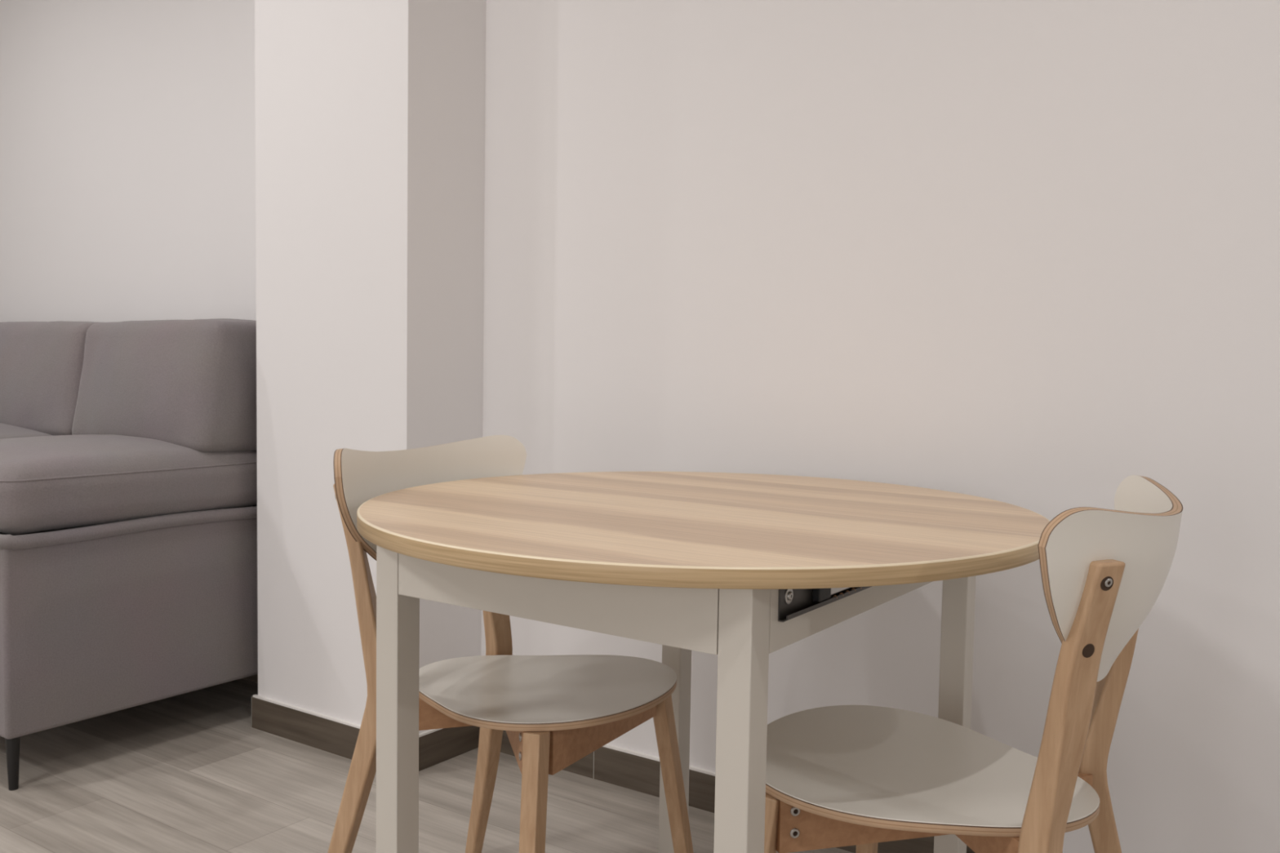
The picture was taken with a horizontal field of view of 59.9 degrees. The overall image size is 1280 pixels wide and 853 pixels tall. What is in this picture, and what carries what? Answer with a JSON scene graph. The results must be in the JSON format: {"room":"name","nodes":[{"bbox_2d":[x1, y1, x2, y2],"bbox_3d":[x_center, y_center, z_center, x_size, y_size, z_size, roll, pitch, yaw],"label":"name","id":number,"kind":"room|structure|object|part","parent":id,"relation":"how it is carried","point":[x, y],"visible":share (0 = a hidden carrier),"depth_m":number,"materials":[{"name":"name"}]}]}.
{"room":"dining room","nodes":[
{"label":"dining room","id":0,"kind":"room"},
{"bbox_2d":[254,0,485,733],"bbox_3d":[-0.673,-0.486,2.748,0.543,2.550,0.252,3,4,35],"label":"wall column","id":1,"kind":"structure","parent":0,"point":[370,114],"depth_m":2.65,"materials":[{"name":"paint"}]},
{"bbox_2d":[251,694,360,759],"bbox_3d":[-0.768,0.752,2.715,0.565,0.080,0.011,3,4,35],"label":"baseboard","id":2,"kind":"structure","parent":1,"relation":"attached to","point":[333,737],"depth_m":2.75,"materials":[{"name":"brown wood"}]},
{"bbox_2d":[0,678,852,852],"bbox_3d":[-1.383,0.979,0.301,12.300,0.100,5.500,3,4,35],"label":"floor","id":3,"kind":"structure","parent":0,"point":[189,772],"depth_m":2.43,"materials":[{"name":"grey wood"}]},
{"bbox_2d":[0,319,257,791],"bbox_3d":[-1.964,0.208,3.286,2.057,1.058,0.843,3,4,35],"label":"sofa","id":4,"kind":"object","parent":3,"relation":"on","point":[128,449],"visible":0.93,"depth_m":2.72,"materials":[{"name":"grey fabric"}]},
{"bbox_3d":[-1.379,0.740,2.442,0.029,0.118,0.029,3,4,35],"label":"leg","id":5,"kind":"part","parent":4,"relation":"part of","materials":[{"name":"black paint"}]},
{"bbox_2d":[0,424,48,437],"bbox_3d":[-1.997,0.088,3.229,0.690,0.190,0.721,3,4,35],"label":"seat cushion","id":6,"kind":"object","parent":4,"relation":"on","point":[6,430],"depth_m":3.18,"materials":[{"name":"grey fabric"}]},
{"bbox_2d":[0,320,100,435],"bbox_3d":[-1.807,-0.152,3.411,0.693,0.347,0.297,3,4,35],"label":"cushion","id":7,"kind":"object","parent":4,"relation":"on","point":[41,361],"depth_m":3.21,"materials":[{"name":"grey fabric"}]},
{"bbox_2d":[0,433,257,534],"bbox_3d":[-1.435,0.120,2.841,0.692,0.191,0.721,3,4,35],"label":"seat cushion","id":8,"kind":"object","parent":4,"relation":"on","point":[59,483],"depth_m":2.63,"materials":[{"name":"grey fabric"}]},
{"bbox_2d":[74,319,257,453],"bbox_3d":[-1.268,-0.118,3.041,0.642,0.348,0.297,3,4,35],"label":"cushion","id":9,"kind":"object","parent":4,"relation":"on","point":[188,386],"depth_m":2.86,"materials":[{"name":"grey fabric"}]},
{"bbox_2d":[327,435,693,852],"bbox_3d":[-0.203,0.444,1.813,0.522,0.824,0.545,3,4,29],"label":"dining chair","id":10,"kind":"object","parent":3,"relation":"on","point":[554,712],"visible":0.77,"depth_m":1.77,"materials":[{"name":"white laminate"}]},
{"bbox_3d":[-0.462,0.471,1.750,0.153,0.768,0.049,1,3,-2],"label":"leg","id":11,"kind":"part","parent":10,"relation":"part of","materials":[{"name":"brown wood"}]},
{"bbox_3d":[-0.375,0.134,1.892,0.107,0.222,0.494,3,4,29],"label":"backrest","id":12,"kind":"part","parent":10,"relation":"part of","materials":[{"name":"white laminate"}]},
{"bbox_3d":[-0.189,0.449,1.829,0.443,0.067,0.020,0,4,-18],"label":"cross rail","id":13,"kind":"part","parent":10,"relation":"part of","materials":[{"name":"brown wood"}]},
{"bbox_3d":[-0.286,0.455,2.068,0.049,0.768,0.153,-1,4,-30],"label":"leg","id":14,"kind":"part","parent":10,"relation":"part of","materials":[{"name":"brown wood"}]},
{"bbox_3d":[-0.209,0.451,1.793,0.020,0.067,0.443,0,4,-14],"label":"cross rail","id":15,"kind":"part","parent":10,"relation":"part of","materials":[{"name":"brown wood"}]},
{"bbox_3d":[-0.154,0.652,1.544,0.036,0.441,0.119,1,3,5],"label":"leg","id":16,"kind":"part","parent":10,"relation":"part of","materials":[{"name":"brown wood"}]},
{"bbox_3d":[-0.168,0.417,1.792,0.441,0.031,0.406,3,4,29],"label":"seat","id":17,"kind":"part","parent":10,"relation":"part of","materials":[{"name":"white laminate"}]},
{"bbox_3d":[-0.057,0.458,1.733,0.020,0.069,0.316,3,4,29],"label":"rail","id":18,"kind":"part","parent":10,"relation":"part of","materials":[{"name":"brown wood"}]},
{"bbox_3d":[0.059,0.632,1.930,0.119,0.441,0.036,-2,4,-38],"label":"leg","id":19,"kind":"part","parent":10,"relation":"part of","materials":[{"name":"brown wood"}]},
{"bbox_2d":[356,471,1050,852],"bbox_3d":[0.084,0.492,1.692,1.000,0.750,1.000,3,4,35],"label":"dining table","id":20,"kind":"object","parent":3,"relation":"on","point":[741,569],"visible":0.99,"depth_m":1.41,"materials":[{"name":"brown wood"}]},
{"bbox_3d":[-0.339,0.506,1.551,0.042,0.727,0.042,3,4,35],"label":"leg","id":21,"kind":"part","parent":20,"relation":"part of","materials":[{"name":"beige paint"}]},
{"bbox_3d":[0.070,0.477,2.142,0.042,0.727,0.042,3,4,35],"label":"leg","id":22,"kind":"part","parent":20,"relation":"part of","materials":[{"name":"beige paint"}]},
{"bbox_3d":[0.110,0.532,1.242,0.042,0.727,0.042,3,4,35],"label":"leg","id":23,"kind":"part","parent":20,"relation":"part of","materials":[{"name":"beige paint"}]},
{"bbox_3d":[0.368,0.179,1.541,0.007,0.028,0.505,3,4,35],"label":"rail","id":24,"kind":"part","parent":20,"relation":"part of","materials":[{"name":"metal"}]},
{"bbox_3d":[0.519,0.503,1.833,0.042,0.727,0.042,3,4,35],"label":"leg","id":25,"kind":"part","parent":20,"relation":"part of","materials":[{"name":"beige paint"}]},
{"bbox_2d":[764,475,1182,852],"bbox_3d":[0.396,0.477,1.428,0.522,0.824,0.545,3,4,31],"label":"dining chair","id":26,"kind":"object","parent":3,"relation":"on","point":[864,776],"visible":0.99,"depth_m":1.34,"materials":[{"name":"white laminate"}]},
{"bbox_3d":[0.122,0.669,1.347,0.119,0.441,0.036,-1,4,-35],"label":"leg","id":27,"kind":"part","parent":26,"relation":"part of","materials":[{"name":"brown wood"}]},
{"bbox_3d":[0.353,0.650,1.722,0.036,0.441,0.119,1,4,8],"label":"leg","id":28,"kind":"part","parent":26,"relation":"part of","materials":[{"name":"brown wood"}]},
{"bbox_3d":[0.362,0.447,1.447,0.441,0.031,0.406,3,4,31],"label":"seat","id":29,"kind":"part","parent":26,"relation":"part of","materials":[{"name":"white laminate"}]},
{"bbox_3d":[0.380,0.484,1.413,0.315,0.067,0.340,3,4,31],"label":"cross rail","id":30,"kind":"part","parent":26,"relation":"part of","materials":[{"name":"brown wood"}]},
{"bbox_3d":[0.402,0.482,1.449,0.020,0.067,0.443,0,4,-11],"label":"cross rail","id":31,"kind":"part","parent":26,"relation":"part of","materials":[{"name":"brown wood"}]},
{"bbox_3d":[0.466,0.521,1.173,0.049,0.768,0.153,-1,4,-27],"label":"leg","id":32,"kind":"part","parent":26,"relation":"part of","materials":[{"name":"brown wood"}]},
{"bbox_3d":[0.657,0.505,1.483,0.153,0.768,0.049,1,3,1],"label":"leg","id":33,"kind":"part","parent":26,"relation":"part of","materials":[{"name":"brown wood"}]},
{"bbox_3d":[0.573,0.185,1.304,0.107,0.222,0.494,3,4,31],"label":"backrest","id":34,"kind":"part","parent":26,"relation":"part of","materials":[{"name":"white laminate"}]},
{"bbox_2d":[0,0,1279,852],"bbox_3d":[0.160,-0.452,2.418,12.300,2.550,0.150,3,4,35],"label":"wall","id":35,"kind":"structure","parent":0,"point":[1025,254],"depth_m":2.15,"materials":[{"name":"paint"}]},
{"bbox_2d":[242,674,257,683],"bbox_3d":[-2.845,0.613,4.452,4.855,0.080,0.011,3,4,35],"label":"baseboard","id":36,"kind":"structure","parent":35,"relation":"attached to","point":[254,678],"depth_m":3.27,"materials":[{"name":"brown tile"}]},
{"bbox_2d":[418,728,440,737],"bbox_3d":[-0.469,0.718,2.659,0.009,0.005,0.241,3,4,35],"label":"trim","id":37,"kind":"structure","parent":35,"relation":"attached to","point":[428,731],"depth_m":2.61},
{"bbox_2d":[418,725,479,771],"bbox_3d":[-0.469,0.760,2.661,0.011,0.080,0.241,3,4,35],"label":"baseboard","id":38,"kind":"structure","parent":35,"relation":"attached to","point":[435,748],"depth_m":2.66,"materials":[{"name":"brown wood"}]},
{"bbox_2d":[592,751,594,778],"bbox_3d":[-0.104,0.772,2.563,0.003,0.080,0.010,3,4,35],"label":"trim","id":39,"kind":"structure","parent":35,"relation":"attached to","point":[593,752],"depth_m":2.56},
{"bbox_2d":[602,743,715,776],"bbox_3d":[2.315,0.870,0.895,6.602,0.005,0.009,3,4,35],"label":"trim","id":40,"kind":"structure","parent":35,"relation":"attached to","point":[609,746],"depth_m":2.48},
{"bbox_2d":[500,730,974,852],"bbox_3d":[2.314,0.913,0.897,6.602,0.080,0.011,3,4,35],"label":"baseboard","id":41,"kind":"structure","parent":35,"relation":"attached to","point":[624,770],"depth_m":2.48,"materials":[{"name":"brown wood"}]}
]}

